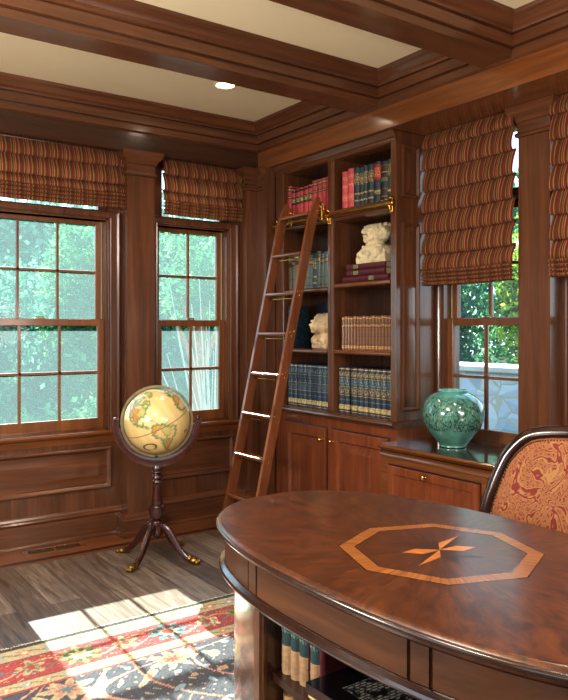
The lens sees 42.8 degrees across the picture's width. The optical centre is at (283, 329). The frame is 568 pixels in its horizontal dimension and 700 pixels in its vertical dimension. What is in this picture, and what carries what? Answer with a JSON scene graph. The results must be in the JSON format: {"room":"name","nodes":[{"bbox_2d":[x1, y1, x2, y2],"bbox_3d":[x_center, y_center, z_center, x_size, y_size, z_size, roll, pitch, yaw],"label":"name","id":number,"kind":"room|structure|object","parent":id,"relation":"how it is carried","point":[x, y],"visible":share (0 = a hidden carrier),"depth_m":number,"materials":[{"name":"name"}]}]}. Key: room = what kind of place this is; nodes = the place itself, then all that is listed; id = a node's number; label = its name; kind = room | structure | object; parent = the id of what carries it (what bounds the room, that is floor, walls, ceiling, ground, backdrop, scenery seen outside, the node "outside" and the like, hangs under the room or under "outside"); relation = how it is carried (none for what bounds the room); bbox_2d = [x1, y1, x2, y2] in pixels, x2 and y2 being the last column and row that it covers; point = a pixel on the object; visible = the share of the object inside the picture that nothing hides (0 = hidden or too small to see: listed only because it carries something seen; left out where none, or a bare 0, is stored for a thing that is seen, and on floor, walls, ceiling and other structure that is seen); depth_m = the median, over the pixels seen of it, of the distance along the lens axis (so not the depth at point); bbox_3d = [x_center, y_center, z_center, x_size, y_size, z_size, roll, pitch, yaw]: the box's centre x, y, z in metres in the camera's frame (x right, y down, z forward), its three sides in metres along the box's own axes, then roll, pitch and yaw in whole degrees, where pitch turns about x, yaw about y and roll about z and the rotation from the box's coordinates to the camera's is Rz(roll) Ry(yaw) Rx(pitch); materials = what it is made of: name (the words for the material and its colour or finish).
{"room":"home office","nodes":[
{"label":"home office","id":0,"kind":"room"},
{"bbox_2d":[0,517,233,649],"bbox_3d":[-0.346,1.445,1.255,6.170,0.050,7.200,0,0,-35],"label":"floor","id":1,"kind":"structure","parent":0,"point":[53,594],"depth_m":4.06,"materials":[{"name":"brown wood"}]},
{"bbox_2d":[21,542,87,556],"bbox_3d":[-1.484,1.417,4.693,0.400,0.005,0.110,0,0,-35],"label":"floor vent","id":2,"kind":"object","parent":1,"relation":"in","point":[77,544],"visible":1,"depth_m":4.68,"materials":[{"name":"brown wood"}]},
{"bbox_2d":[0,593,233,699],"bbox_3d":[0.070,1.414,2.059,2.990,0.011,3.434,0,0,-35],"label":"area rug","id":3,"kind":"object","parent":1,"relation":"on","point":[184,652],"visible":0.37,"depth_m":3.10,"materials":[{"name":"multicoloured carpet"}]},
{"bbox_2d":[216,490,567,699],"bbox_3d":[0.458,1.027,2.135,0.983,0.760,1.820,0,0,-35],"label":"desk","id":4,"kind":"object","parent":3,"relation":"on","point":[426,600],"visible":0.98,"depth_m":1.95,"materials":[{"name":"brown wood"}]},
{"bbox_2d":[281,627,290,675],"bbox_3d":[0.079,0.943,2.227,0.202,0.172,0.049,0,0,-35],"label":"book","id":5,"kind":"object","parent":4,"relation":"on","point":[286,635],"visible":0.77,"depth_m":2.16,"materials":[{"name":"leather"}]},
{"bbox_2d":[272,669,309,699],"bbox_3d":[0.332,1.040,2.046,0.479,0.022,0.649,0,0,-35],"label":"shelf","id":6,"kind":"object","parent":4,"relation":"attached to","point":[293,688],"depth_m":2.11,"materials":[{"name":"brown wood"}]},
{"bbox_2d":[290,632,298,680],"bbox_3d":[0.105,0.944,2.190,0.202,0.170,0.040,0,0,-35],"label":"book","id":7,"kind":"object","parent":4,"relation":"on","point":[294,645],"visible":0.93,"depth_m":2.13,"materials":[{"name":"leather"}]},
{"bbox_2d":[299,638,307,686],"bbox_3d":[0.130,0.945,2.155,0.202,0.168,0.044,0,0,-35],"label":"book","id":8,"kind":"object","parent":4,"relation":"on","point":[303,645],"visible":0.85,"depth_m":2.09,"materials":[{"name":"leather"}]},
{"bbox_2d":[310,644,319,679],"bbox_3d":[0.160,0.946,2.112,0.202,0.166,0.043,0,0,-35],"label":"book","id":9,"kind":"object","parent":4,"relation":"on","point":[314,652],"visible":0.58,"depth_m":2.05,"materials":[{"name":"leather"}]},
{"bbox_2d":[319,650,349,676],"bbox_3d":[0.199,0.941,2.098,0.242,0.175,0.021,0,0,-35],"label":"book","id":10,"kind":"object","parent":4,"relation":"on","point":[328,664],"visible":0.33,"depth_m":2.03,"materials":[{"name":"leather"}]},
{"bbox_3d":[0.276,1.018,1.928,0.270,0.022,0.330,0,0,-35],"label":"book","id":11,"kind":"object","parent":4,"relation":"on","visible":0},
{"bbox_3d":[0.275,0.999,1.927,0.275,0.014,0.335,0,0,-35],"label":"book","id":12,"kind":"object","parent":11,"relation":"on","visible":0},
{"bbox_2d":[306,667,416,699],"bbox_3d":[0.282,0.976,1.925,0.300,0.030,0.350,0,0,-35],"label":"book","id":13,"kind":"object","parent":12,"relation":"on","point":[348,683],"visible":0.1,"depth_m":1.95,"materials":[{"name":"black leather"}]},
{"bbox_2d":[343,678,412,699],"bbox_3d":[0.267,0.961,1.887,0.110,0.001,0.225,0,0,-35],"label":"picture","id":14,"kind":"object","parent":13,"relation":"on","point":[360,688],"depth_m":1.93},
{"bbox_2d":[479,425,567,533],"bbox_3d":[1.006,0.890,2.615,0.503,1.036,0.959,0,0,-35],"label":"armchair","id":15,"kind":"object","parent":3,"relation":"on","point":[527,482],"visible":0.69,"depth_m":2.88,"materials":[{"name":"orange fabric"}]},
{"bbox_2d":[112,385,200,572],"bbox_3d":[-0.790,0.881,4.512,0.540,1.076,0.450,0,0,-22],"label":"globe","id":16,"kind":"object","parent":1,"relation":"on","point":[157,421],"visible":1,"depth_m":4.44,"materials":[{"name":"beige paper"}]},
{"bbox_2d":[218,196,326,534],"bbox_3d":[-0.081,0.241,5.011,0.626,2.333,0.421,0,0,-35],"label":"library ladder","id":17,"kind":"object","parent":1,"relation":"on","point":[274,417],"visible":0.96,"depth_m":5.00,"materials":[{"name":"brown wood"}]},
{"bbox_2d":[276,406,432,493],"bbox_3d":[0.439,0.997,5.109,0.409,0.846,1.310,0,0,-35],"label":"base cabinet","id":18,"kind":"object","parent":1,"relation":"on","point":[316,450],"visible":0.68,"depth_m":4.96,"materials":[{"name":"brown wood"}]},
{"bbox_2d":[272,129,433,421],"bbox_3d":[0.451,-0.333,5.109,0.389,1.810,1.324,0,0,-35],"label":"bookcase","id":19,"kind":"object","parent":18,"relation":"on","point":[409,303],"visible":0.7,"depth_m":4.89,"materials":[{"name":"brown wood"}]},
{"bbox_2d":[288,363,297,404],"bbox_3d":[0.130,0.408,5.528,0.232,0.310,0.056,0,0,-35],"label":"book","id":20,"kind":"object","parent":19,"relation":"on","point":[290,368],"visible":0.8,"depth_m":5.45,"materials":[{"name":"leather"}]},
{"bbox_2d":[287,186,299,215],"bbox_3d":[0.113,-0.953,5.519,0.202,0.256,0.052,0,0,-35],"label":"book","id":21,"kind":"object","parent":19,"relation":"on","point":[290,188],"visible":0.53,"depth_m":5.45,"materials":[{"name":"red fabric"}]},
{"bbox_2d":[290,306,308,347],"bbox_3d":[0.115,-0.022,5.495,0.162,0.315,0.029,0,0,-35],"label":"book","id":22,"kind":"object","parent":19,"relation":"on","point":[302,332],"visible":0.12,"depth_m":5.50,"materials":[{"name":"paper"}]},
{"bbox_2d":[299,187,303,212],"bbox_3d":[0.200,-0.936,5.394,0.202,0.224,0.043,0,0,-35],"label":"book","id":23,"kind":"object","parent":19,"relation":"on","point":[301,194],"visible":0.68,"depth_m":5.33,"materials":[{"name":"red fabric"}]},
{"bbox_2d":[292,363,311,405],"bbox_3d":[0.162,0.408,5.479,0.232,0.310,0.056,0,0,-35],"label":"book","id":24,"kind":"object","parent":19,"relation":"on","point":[294,366],"visible":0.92,"depth_m":5.41,"materials":[{"name":"leather"}]},
{"bbox_2d":[301,364,308,406],"bbox_3d":[0.228,0.408,5.384,0.232,0.310,0.056,0,0,-35],"label":"book","id":25,"kind":"object","parent":19,"relation":"on","point":[303,373],"visible":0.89,"depth_m":5.31,"materials":[{"name":"leather"}]},
{"bbox_2d":[303,186,307,211],"bbox_3d":[0.230,-0.938,5.355,0.202,0.226,0.052,0,0,-35],"label":"book","id":26,"kind":"object","parent":19,"relation":"on","point":[305,193],"visible":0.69,"depth_m":5.29,"materials":[{"name":"red fabric"}]},
{"bbox_2d":[297,363,324,405],"bbox_3d":[0.199,0.408,5.434,0.232,0.310,0.056,0,0,-35],"label":"book","id":27,"kind":"object","parent":19,"relation":"on","point":[299,366],"visible":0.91,"depth_m":5.36,"materials":[{"name":"leather"}]},
{"bbox_2d":[309,255,312,287],"bbox_3d":[0.264,-0.423,5.312,0.192,0.240,0.041,0,0,-35],"label":"book","id":28,"kind":"object","parent":19,"relation":"on","point":[311,256],"visible":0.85,"depth_m":5.25,"materials":[{"name":"paper"}]},
{"bbox_2d":[306,364,322,407],"bbox_3d":[0.263,0.408,5.338,0.232,0.310,0.056,0,0,-35],"label":"book","id":29,"kind":"object","parent":19,"relation":"on","point":[308,367],"visible":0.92,"depth_m":5.26,"materials":[{"name":"leather"}]},
{"bbox_2d":[313,253,316,287],"bbox_3d":[0.290,-0.428,5.277,0.192,0.250,0.041,0,0,-35],"label":"book","id":30,"kind":"object","parent":19,"relation":"on","point":[314,254],"visible":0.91,"depth_m":5.22,"materials":[{"name":"blue fabric"}]},
{"bbox_2d":[309,313,327,348],"bbox_3d":[0.282,0.005,5.216,0.159,0.260,0.195,0,0,-35],"label":"bust","id":31,"kind":"object","parent":19,"relation":"on","point":[319,325],"visible":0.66,"depth_m":5.18,"materials":[{"name":"beige stone"}]},
{"bbox_2d":[316,365,321,408],"bbox_3d":[0.328,0.408,5.242,0.232,0.310,0.056,0,0,-35],"label":"book","id":32,"kind":"object","parent":19,"relation":"on","point":[318,367],"visible":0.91,"depth_m":5.17,"materials":[{"name":"leather"}]},
{"bbox_2d":[311,364,327,407],"bbox_3d":[0.298,0.408,5.292,0.232,0.310,0.056,0,0,-35],"label":"book","id":33,"kind":"object","parent":19,"relation":"on","point":[313,374],"visible":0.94,"depth_m":5.22,"materials":[{"name":"leather"}]},
{"bbox_2d":[317,251,325,287],"bbox_3d":[0.318,-0.433,5.243,0.192,0.260,0.041,0,0,-35],"label":"book","id":34,"kind":"object","parent":19,"relation":"on","point":[318,252],"visible":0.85,"depth_m":5.18,"materials":[{"name":"paper"}]},
{"bbox_2d":[320,253,323,286],"bbox_3d":[0.340,-0.423,5.206,0.192,0.240,0.041,0,0,-35],"label":"book","id":35,"kind":"object","parent":19,"relation":"on","point":[321,254],"visible":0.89,"depth_m":5.14,"materials":[{"name":"paper"}]},
{"bbox_2d":[317,303,327,313],"bbox_3d":[0.382,-0.032,5.380,0.030,0.335,0.427,0,0,-35],"label":"book","id":36,"kind":"object","parent":19,"relation":"on","point":[321,308],"visible":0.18,"depth_m":5.48,"materials":[{"name":"paper"}]},
{"bbox_2d":[321,178,325,209],"bbox_3d":[0.350,-0.950,5.180,0.202,0.250,0.049,0,0,-35],"label":"book","id":37,"kind":"object","parent":19,"relation":"on","point":[323,180],"visible":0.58,"depth_m":5.12,"materials":[{"name":"red fabric"}]},
{"bbox_2d":[321,365,327,409],"bbox_3d":[0.363,0.408,5.196,0.232,0.310,0.056,0,0,-35],"label":"book","id":38,"kind":"object","parent":19,"relation":"on","point":[323,367],"visible":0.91,"depth_m":5.12,"materials":[{"name":"leather"}]},
{"bbox_2d":[324,251,327,286],"bbox_3d":[0.367,-0.428,5.171,0.192,0.250,0.041,0,0,-35],"label":"book","id":39,"kind":"object","parent":19,"relation":"on","point":[326,252],"visible":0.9,"depth_m":5.11,"materials":[{"name":"paper"}]},
{"bbox_2d":[272,196,393,230],"bbox_3d":[0.298,-0.779,4.997,0.039,0.104,1.313,0,0,-35],"label":"ladder rail","id":40,"kind":"object","parent":19,"relation":"attached to","point":[390,203],"visible":0.91,"depth_m":4.77,"materials":[{"name":"gold metal"}]},
{"bbox_2d":[342,171,347,208],"bbox_3d":[0.485,-0.951,4.991,0.202,0.252,0.055,0,0,-35],"label":"book","id":41,"kind":"object","parent":19,"relation":"on","point":[344,174],"visible":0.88,"depth_m":4.92,"materials":[{"name":"fabric"}]},
{"bbox_2d":[339,366,356,411],"bbox_3d":[0.476,0.408,5.039,0.232,0.310,0.052,0,0,-35],"label":"book","id":42,"kind":"object","parent":19,"relation":"on","point":[341,369],"visible":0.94,"depth_m":4.96,"materials":[{"name":"leather"}]},
{"bbox_2d":[347,316,350,349],"bbox_3d":[0.500,0.021,4.961,0.172,0.225,0.028,0,0,-35],"label":"book","id":43,"kind":"object","parent":19,"relation":"on","point":[348,317],"visible":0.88,"depth_m":4.91,"materials":[{"name":"brown leather"}]},
{"bbox_2d":[348,168,353,206],"bbox_3d":[0.520,-0.956,4.941,0.202,0.262,0.062,0,0,-35],"label":"book","id":44,"kind":"object","parent":19,"relation":"on","point":[351,170],"visible":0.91,"depth_m":4.87,"materials":[{"name":"fabric"}]},
{"bbox_2d":[354,167,360,205],"bbox_3d":[0.556,-0.954,4.894,0.202,0.258,0.053,0,0,-35],"label":"book","id":45,"kind":"object","parent":19,"relation":"on","point":[357,169],"visible":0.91,"depth_m":4.83,"materials":[{"name":"blue fabric"}]},
{"bbox_2d":[344,366,372,412],"bbox_3d":[0.508,0.408,4.994,0.232,0.310,0.056,0,0,-35],"label":"book","id":46,"kind":"object","parent":19,"relation":"on","point":[347,370],"visible":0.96,"depth_m":4.92,"materials":[{"name":"leather"}]},
{"bbox_2d":[351,367,365,413],"bbox_3d":[0.552,0.408,4.929,0.232,0.310,0.059,0,0,-35],"label":"book","id":47,"kind":"object","parent":19,"relation":"on","point":[353,369],"visible":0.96,"depth_m":4.86,"materials":[{"name":"leather"}]},
{"bbox_2d":[356,316,361,349],"bbox_3d":[0.555,0.021,4.889,0.172,0.225,0.028,0,0,-35],"label":"book","id":48,"kind":"object","parent":19,"relation":"on","point":[357,317],"visible":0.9,"depth_m":4.84,"materials":[{"name":"brown leather"}]},
{"bbox_2d":[359,167,363,204],"bbox_3d":[0.587,-0.950,4.854,0.202,0.250,0.044,0,0,-35],"label":"book","id":49,"kind":"object","parent":19,"relation":"on","point":[361,176],"visible":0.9,"depth_m":4.79,"materials":[{"name":"blue fabric"}]},
{"bbox_2d":[363,165,367,203],"bbox_3d":[0.608,-0.953,4.816,0.202,0.256,0.038,0,0,-35],"label":"book","id":50,"kind":"object","parent":19,"relation":"on","point":[365,174],"visible":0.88,"depth_m":4.75,"materials":[{"name":"blue fabric"}]},
{"bbox_2d":[342,273,390,282],"bbox_3d":[0.628,-0.340,4.836,0.254,0.039,0.451,0,0,-35],"label":"book","id":51,"kind":"object","parent":19,"relation":"on","point":[387,276],"visible":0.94,"depth_m":4.75,"materials":[{"name":"red fabric"}]},
{"bbox_2d":[346,267,390,276],"bbox_3d":[0.630,-0.381,4.834,0.254,0.041,0.376,0,0,-35],"label":"book","id":52,"kind":"object","parent":51,"relation":"on","point":[383,270],"visible":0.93,"depth_m":4.73,"materials":[{"name":"red fabric"}]},
{"bbox_2d":[346,261,390,270],"bbox_3d":[0.630,-0.421,4.834,0.254,0.039,0.380,0,0,-35],"label":"book","id":53,"kind":"object","parent":52,"relation":"on","point":[379,264],"visible":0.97,"depth_m":4.74,"materials":[{"name":"red fabric"}]},
{"bbox_2d":[356,222,390,263],"bbox_3d":[0.610,-0.576,4.820,0.166,0.267,0.306,0,0,-35],"label":"bust","id":54,"kind":"object","parent":53,"relation":"on","point":[375,236],"visible":0.86,"depth_m":4.75,"materials":[{"name":"beige stone"}]},
{"bbox_2d":[357,367,381,414],"bbox_3d":[0.589,0.408,4.881,0.232,0.310,0.059,0,0,-35],"label":"book","id":55,"kind":"object","parent":19,"relation":"on","point":[359,370],"visible":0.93,"depth_m":4.81,"materials":[{"name":"paper"}]},
{"bbox_2d":[368,164,373,202],"bbox_3d":[0.636,-0.952,4.779,0.202,0.254,0.052,0,0,-35],"label":"book","id":56,"kind":"object","parent":19,"relation":"on","point":[370,166],"visible":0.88,"depth_m":4.71,"materials":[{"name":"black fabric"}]},
{"bbox_2d":[371,315,376,350],"bbox_3d":[0.640,0.019,4.764,0.172,0.228,0.028,0,0,-35],"label":"book","id":57,"kind":"object","parent":19,"relation":"on","point":[372,316],"visible":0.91,"depth_m":4.71,"materials":[{"name":"brown leather"}]},
{"bbox_2d":[363,367,386,415],"bbox_3d":[0.620,0.408,4.832,0.232,0.310,0.053,0,0,-35],"label":"book","id":58,"kind":"object","parent":19,"relation":"on","point":[365,370],"visible":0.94,"depth_m":4.76,"materials":[{"name":"paper"}]},
{"bbox_2d":[375,316,377,350],"bbox_3d":[0.660,0.021,4.741,0.172,0.225,0.028,0,0,-35],"label":"book","id":59,"kind":"object","parent":19,"relation":"on","point":[376,317],"visible":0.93,"depth_m":4.69,"materials":[{"name":"brown leather"}]},
{"bbox_2d":[374,161,380,201],"bbox_3d":[0.671,-0.955,4.733,0.202,0.260,0.059,0,0,-35],"label":"book","id":60,"kind":"object","parent":19,"relation":"on","point":[377,165],"visible":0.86,"depth_m":4.67,"materials":[{"name":"paper"}]},
{"bbox_2d":[369,368,386,416],"bbox_3d":[0.654,0.408,4.786,0.232,0.310,0.057,0,0,-35],"label":"book","id":61,"kind":"object","parent":19,"relation":"on","point":[372,370],"visible":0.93,"depth_m":4.71,"materials":[{"name":"paper"}]},
{"bbox_2d":[378,316,380,350],"bbox_3d":[0.677,0.022,4.716,0.172,0.222,0.028,0,0,-35],"label":"book","id":62,"kind":"object","parent":19,"relation":"on","point":[379,317],"visible":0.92,"depth_m":4.66,"materials":[{"name":"brown leather"}]},
{"bbox_2d":[375,368,390,417],"bbox_3d":[0.687,0.408,4.740,0.232,0.310,0.052,0,0,-35],"label":"book","id":63,"kind":"object","parent":19,"relation":"on","point":[377,371],"visible":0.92,"depth_m":4.67,"materials":[{"name":"paper"}]},
{"bbox_2d":[381,161,387,199],"bbox_3d":[0.709,-0.950,4.682,0.202,0.250,0.065,0,0,-35],"label":"book","id":64,"kind":"object","parent":19,"relation":"on","point":[384,165],"visible":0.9,"depth_m":4.62,"materials":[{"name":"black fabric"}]},
{"bbox_2d":[380,369,390,417],"bbox_3d":[0.718,0.408,4.695,0.232,0.310,0.054,0,0,-35],"label":"book","id":65,"kind":"object","parent":19,"relation":"on","point":[383,402],"visible":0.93,"depth_m":4.62,"materials":[{"name":"paper"}]},
{"bbox_2d":[384,316,387,350],"bbox_3d":[0.712,0.021,4.666,0.172,0.225,0.028,0,0,-35],"label":"book","id":66,"kind":"object","parent":19,"relation":"on","point":[385,317],"visible":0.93,"depth_m":4.61,"materials":[{"name":"brown leather"}]},
{"bbox_2d":[381,315,390,350],"bbox_3d":[0.692,0.019,4.690,0.172,0.228,0.028,0,0,-35],"label":"book","id":67,"kind":"object","parent":19,"relation":"on","point":[382,316],"visible":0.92,"depth_m":4.64,"materials":[{"name":"brown leather"}]},
{"bbox_2d":[387,370,390,418],"bbox_3d":[0.753,0.408,4.644,0.232,0.310,0.065,0,0,-35],"label":"book","id":68,"kind":"object","parent":19,"relation":"on","point":[388,371],"visible":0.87,"depth_m":4.58,"materials":[{"name":"paper"}]},
{"bbox_2d":[387,159,390,198],"bbox_3d":[0.743,-0.951,4.631,0.202,0.252,0.052,0,0,-35],"label":"book","id":69,"kind":"object","parent":19,"relation":"on","point":[389,160],"visible":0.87,"depth_m":4.57,"materials":[{"name":"green fabric"}]},
{"bbox_2d":[387,316,390,350],"bbox_3d":[0.729,0.022,4.641,0.172,0.222,0.028,0,0,-35],"label":"book","id":70,"kind":"object","parent":19,"relation":"on","point":[389,317],"visible":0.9,"depth_m":4.59,"materials":[{"name":"brown leather"}]},
{"bbox_2d":[381,453,491,510],"bbox_3d":[0.998,1.093,4.211,0.542,0.654,0.795,0,0,-35],"label":"base cabinet","id":71,"kind":"object","parent":1,"relation":"on","point":[401,478],"visible":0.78,"depth_m":4.06,"materials":[{"name":"brown wood"}]},
{"bbox_2d":[377,437,504,477],"bbox_3d":[1.828,0.726,3.059,0.528,0.079,3.637,0,0,-35],"label":"countertop","id":72,"kind":"structure","parent":71,"relation":"on","point":[470,459],"depth_m":4.09,"materials":[{"name":"brown wood"}]},
{"bbox_2d":[422,388,484,447],"bbox_3d":[0.997,0.519,4.276,0.363,0.335,0.363,0,0,-35],"label":"vase","id":73,"kind":"object","parent":72,"relation":"on","point":[453,417],"visible":1,"depth_m":4.15,"materials":[{"name":"green ceramic"}]},
{"bbox_2d":[0,161,275,520],"bbox_3d":[-2.390,-0.080,4.276,6.320,3.000,0.206,0,0,-35],"label":"wall","id":74,"kind":"structure","parent":0,"point":[43,474],"depth_m":4.93,"materials":[{"name":"brown wood"}]},
{"bbox_2d":[0,200,119,437],"bbox_3d":[-1.632,-0.264,4.830,1.074,1.912,0.176,0,0,-35],"label":"window","id":75,"kind":"structure","parent":74,"relation":"in","point":[106,224],"depth_m":5.01,"materials":[{"name":"brown wood"}]},
{"bbox_2d":[0,135,124,208],"bbox_3d":[-1.582,-1.045,4.724,1.126,0.416,0.092,0,0,-35],"label":"roman shade","id":76,"kind":"object","parent":74,"relation":"attached to","point":[30,169],"visible":1,"depth_m":4.78,"materials":[{"name":"fabric"}]},
{"bbox_2d":[0,486,240,553],"bbox_3d":[-2.597,1.320,4.050,5.521,0.200,0.036,0,0,-35],"label":"baseboard","id":77,"kind":"structure","parent":74,"relation":"attached to","point":[19,534],"depth_m":4.92,"materials":[{"name":"brown wood"}]},
{"bbox_2d":[0,72,275,176],"bbox_3d":[-2.365,-1.410,4.111,6.170,0.340,0.204,0,0,-35],"label":"trim","id":78,"kind":"structure","parent":74,"relation":"attached to","point":[30,108],"depth_m":4.95,"materials":[{"name":"brown wood"}]},
{"bbox_2d":[115,148,163,538],"bbox_3d":[-1.032,0.090,5.104,0.307,2.659,0.223,0,0,-35],"label":"trim","id":79,"kind":"structure","parent":74,"relation":"attached to","point":[137,215],"depth_m":5.05,"materials":[{"name":"brown wood"}]},
{"bbox_2d":[154,163,238,421],"bbox_3d":[-0.714,-0.264,5.479,0.767,1.912,0.176,0,0,-35],"label":"window","id":80,"kind":"structure","parent":74,"relation":"in","point":[226,235],"depth_m":5.59,"materials":[{"name":"brown wood"}]},
{"bbox_2d":[161,159,242,221],"bbox_3d":[-0.603,-1.041,5.415,0.656,0.424,0.092,0,0,-35],"label":"roman shade","id":81,"kind":"object","parent":80,"relation":"attached to","point":[191,190],"visible":1,"depth_m":5.39,"materials":[{"name":"fabric"}]},
{"bbox_2d":[236,166,274,501],"bbox_3d":[-0.240,0.090,5.607,0.229,2.659,0.275,0,0,-35],"label":"trim","id":82,"kind":"structure","parent":74,"relation":"attached to","point":[256,232],"depth_m":5.58,"materials":[{"name":"brown wood"}]},
{"bbox_2d":[0,0,533,121],"bbox_3d":[-0.346,-1.630,1.255,6.170,0.100,7.200,0,0,-35],"label":"ceiling","id":83,"kind":"structure","parent":0,"point":[21,56],"depth_m":4.20,"materials":[{"name":"paint"}]},
{"bbox_2d":[0,0,377,113],"bbox_3d":[-1.794,-1.483,2.925,5.733,0.194,0.352,0,0,-35],"label":"ceiling beam","id":84,"kind":"structure","parent":83,"relation":"attached to","point":[134,31],"depth_m":3.74,"materials":[{"name":"brown wood"}]},
{"bbox_2d":[214,82,235,88],"bbox_3d":[-0.379,-1.576,4.672,0.148,0.008,0.148,0,0,-35],"label":"recessed light","id":85,"kind":"object","parent":83,"relation":"in","point":[219,85],"visible":0.74,"depth_m":4.68,"materials":[{"name":"beige"}]},
{"bbox_2d":[269,0,514,67],"bbox_3d":[-1.223,-1.483,2.117,5.733,0.194,0.352,0,0,-35],"label":"trim","id":86,"kind":"structure","parent":83,"relation":"attached to","point":[478,33],"depth_m":3.40,"materials":[{"name":"brown wood"}]},
{"bbox_3d":[2.235,-0.080,3.079,0.150,3.000,7.200,0,0,-35],"label":"wall","id":87,"kind":"structure","parent":0,"visible":0},
{"bbox_2d":[254,0,567,167],"bbox_3d":[1.982,-1.410,2.839,0.540,0.340,7.100,0,0,-35],"label":"trim","id":88,"kind":"structure","parent":87,"relation":"attached to","point":[422,92],"depth_m":4.14,"materials":[{"name":"brown wood"}]},
{"bbox_2d":[434,122,517,446],"bbox_3d":[1.250,-0.264,4.449,0.176,1.912,0.792,0,0,-35],"label":"window","id":89,"kind":"structure","parent":87,"relation":"in","point":[448,320],"depth_m":4.66,"materials":[{"name":"brown wood"}]},
{"bbox_2d":[420,112,515,285],"bbox_3d":[1.087,-0.762,4.325,0.086,0.981,0.692,0,0,-35],"label":"roman shade","id":90,"kind":"object","parent":89,"relation":"attached to","point":[468,224],"visible":1,"depth_m":4.29,"materials":[{"name":"fabric"}]},
{"bbox_2d":[505,95,560,433],"bbox_3d":[1.416,-0.277,4.002,0.219,1.925,0.303,0,0,-35],"label":"trim","id":91,"kind":"structure","parent":87,"relation":"attached to","point":[539,294],"depth_m":3.95,"materials":[{"name":"brown wood"}]},
{"bbox_2d":[548,93,567,276],"bbox_3d":[1.613,-0.762,3.580,0.086,0.981,0.668,0,0,-35],"label":"roman shade","id":92,"kind":"object","parent":87,"relation":"attached to","point":[558,131],"visible":1,"depth_m":3.80,"materials":[{"name":"fabric"}]},
{"bbox_2d":[561,277,567,425],"bbox_3d":[1.780,-0.264,3.700,0.176,1.912,0.792,0,0,-35],"label":"window","id":93,"kind":"structure","parent":87,"relation":"in","point":[564,280],"depth_m":3.93,"materials":[{"name":"brown wood"}]},
{"label":"outside","id":94,"kind":"structure","parent":0,"visible":0},
{"bbox_2d":[0,354,516,423],"bbox_3d":[-5.978,1.820,13.928,80.000,0.001,80.000,0,0,-35],"label":"ground","id":95,"kind":"structure","parent":94,"point":[10,419],"depth_m":15.80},
{"bbox_2d":[0,249,55,423],"bbox_3d":[-4.192,0.297,9.576,2.401,3.054,1.440,0,0,-35],"label":"tree","id":96,"kind":"object","parent":95,"relation":"on","point":[8,344],"visible":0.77,"depth_m":9.84,"materials":[{"name":"green plant"}]},
{"bbox_2d":[12,392,95,422],"bbox_3d":[-2.274,1.246,8.684,2.052,1.157,0.972,0,0,-35],"label":"shrub","id":97,"kind":"object","parent":95,"relation":"on","point":[90,414],"visible":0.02,"depth_m":8.46,"materials":[{"name":"green plant"}]},
{"bbox_2d":[33,223,95,415],"bbox_3d":[-3.067,-0.017,11.444,1.723,3.681,1.281,0,0,-39],"label":"tree","id":98,"kind":"object","parent":95,"relation":"on","point":[78,303],"visible":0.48,"depth_m":11.13,"materials":[{"name":"green plant"}]},
{"bbox_2d":[0,223,181,412],"bbox_3d":[-3.712,-0.229,14.046,4.182,4.104,1.447,0,0,-33],"label":"tree","id":99,"kind":"object","parent":95,"relation":"on","point":[33,263],"visible":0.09,"depth_m":13.63,"materials":[{"name":"green plant"}]},
{"bbox_2d":[0,190,213,416],"bbox_3d":[-5.062,-0.608,16.064,16.291,6.164,1.899,0,0,-35],"label":"hedge","id":100,"kind":"object","parent":95,"relation":"on","point":[35,232],"visible":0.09,"depth_m":15.87,"materials":[{"name":"green plant"}]},
{"bbox_2d":[159,216,215,409],"bbox_3d":[-1.347,-0.005,11.434,1.615,3.662,1.199,0,0,-35],"label":"tree","id":101,"kind":"object","parent":95,"relation":"on","point":[198,258],"visible":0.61,"depth_m":11.26,"materials":[{"name":"green plant"}]},
{"bbox_2d":[159,237,216,408],"bbox_3d":[-1.291,0.020,13.800,2.372,3.607,1.366,0,0,-41],"label":"tree","id":102,"kind":"object","parent":95,"relation":"on","point":[169,273],"visible":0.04,"depth_m":13.35,"materials":[{"name":"green plant"}]},
{"bbox_2d":[162,277,216,409],"bbox_3d":[-0.850,0.577,7.981,1.344,2.494,0.476,0,0,-20],"label":"bare shrub","id":103,"kind":"object","parent":95,"relation":"on","point":[203,406],"visible":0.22,"depth_m":7.85,"materials":[{"name":"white plant"}]},
{"bbox_2d":[460,282,498,362],"bbox_3d":[2.384,0.005,10.967,1.531,3.636,1.740,0,0,-25],"label":"tree","id":104,"kind":"object","parent":95,"relation":"on","point":[467,302],"visible":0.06,"depth_m":10.86,"materials":[{"name":"green plant"}]},
{"bbox_2d":[460,362,517,432],"bbox_3d":[2.253,1.085,7.133,0.480,1.470,5.800,0,0,-35],"label":"stone wall","id":105,"kind":"structure","parent":95,"relation":"on","point":[503,395],"depth_m":7.03,"materials":[{"name":"grey stone"}]},
{"bbox_2d":[463,171,517,363],"bbox_3d":[4.521,-0.547,12.255,2.031,4.738,4.722,0,0,-35],"label":"tree","id":106,"kind":"object","parent":95,"relation":"on","point":[497,350],"visible":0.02,"depth_m":12.89,"materials":[{"name":"green plant"}]},
{"bbox_2d":[488,212,517,363],"bbox_3d":[3.392,0.022,9.491,1.418,3.601,1.518,0,0,-35],"label":"tree","id":107,"kind":"object","parent":95,"relation":"on","point":[511,296],"visible":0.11,"depth_m":9.55,"materials":[{"name":"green plant"}]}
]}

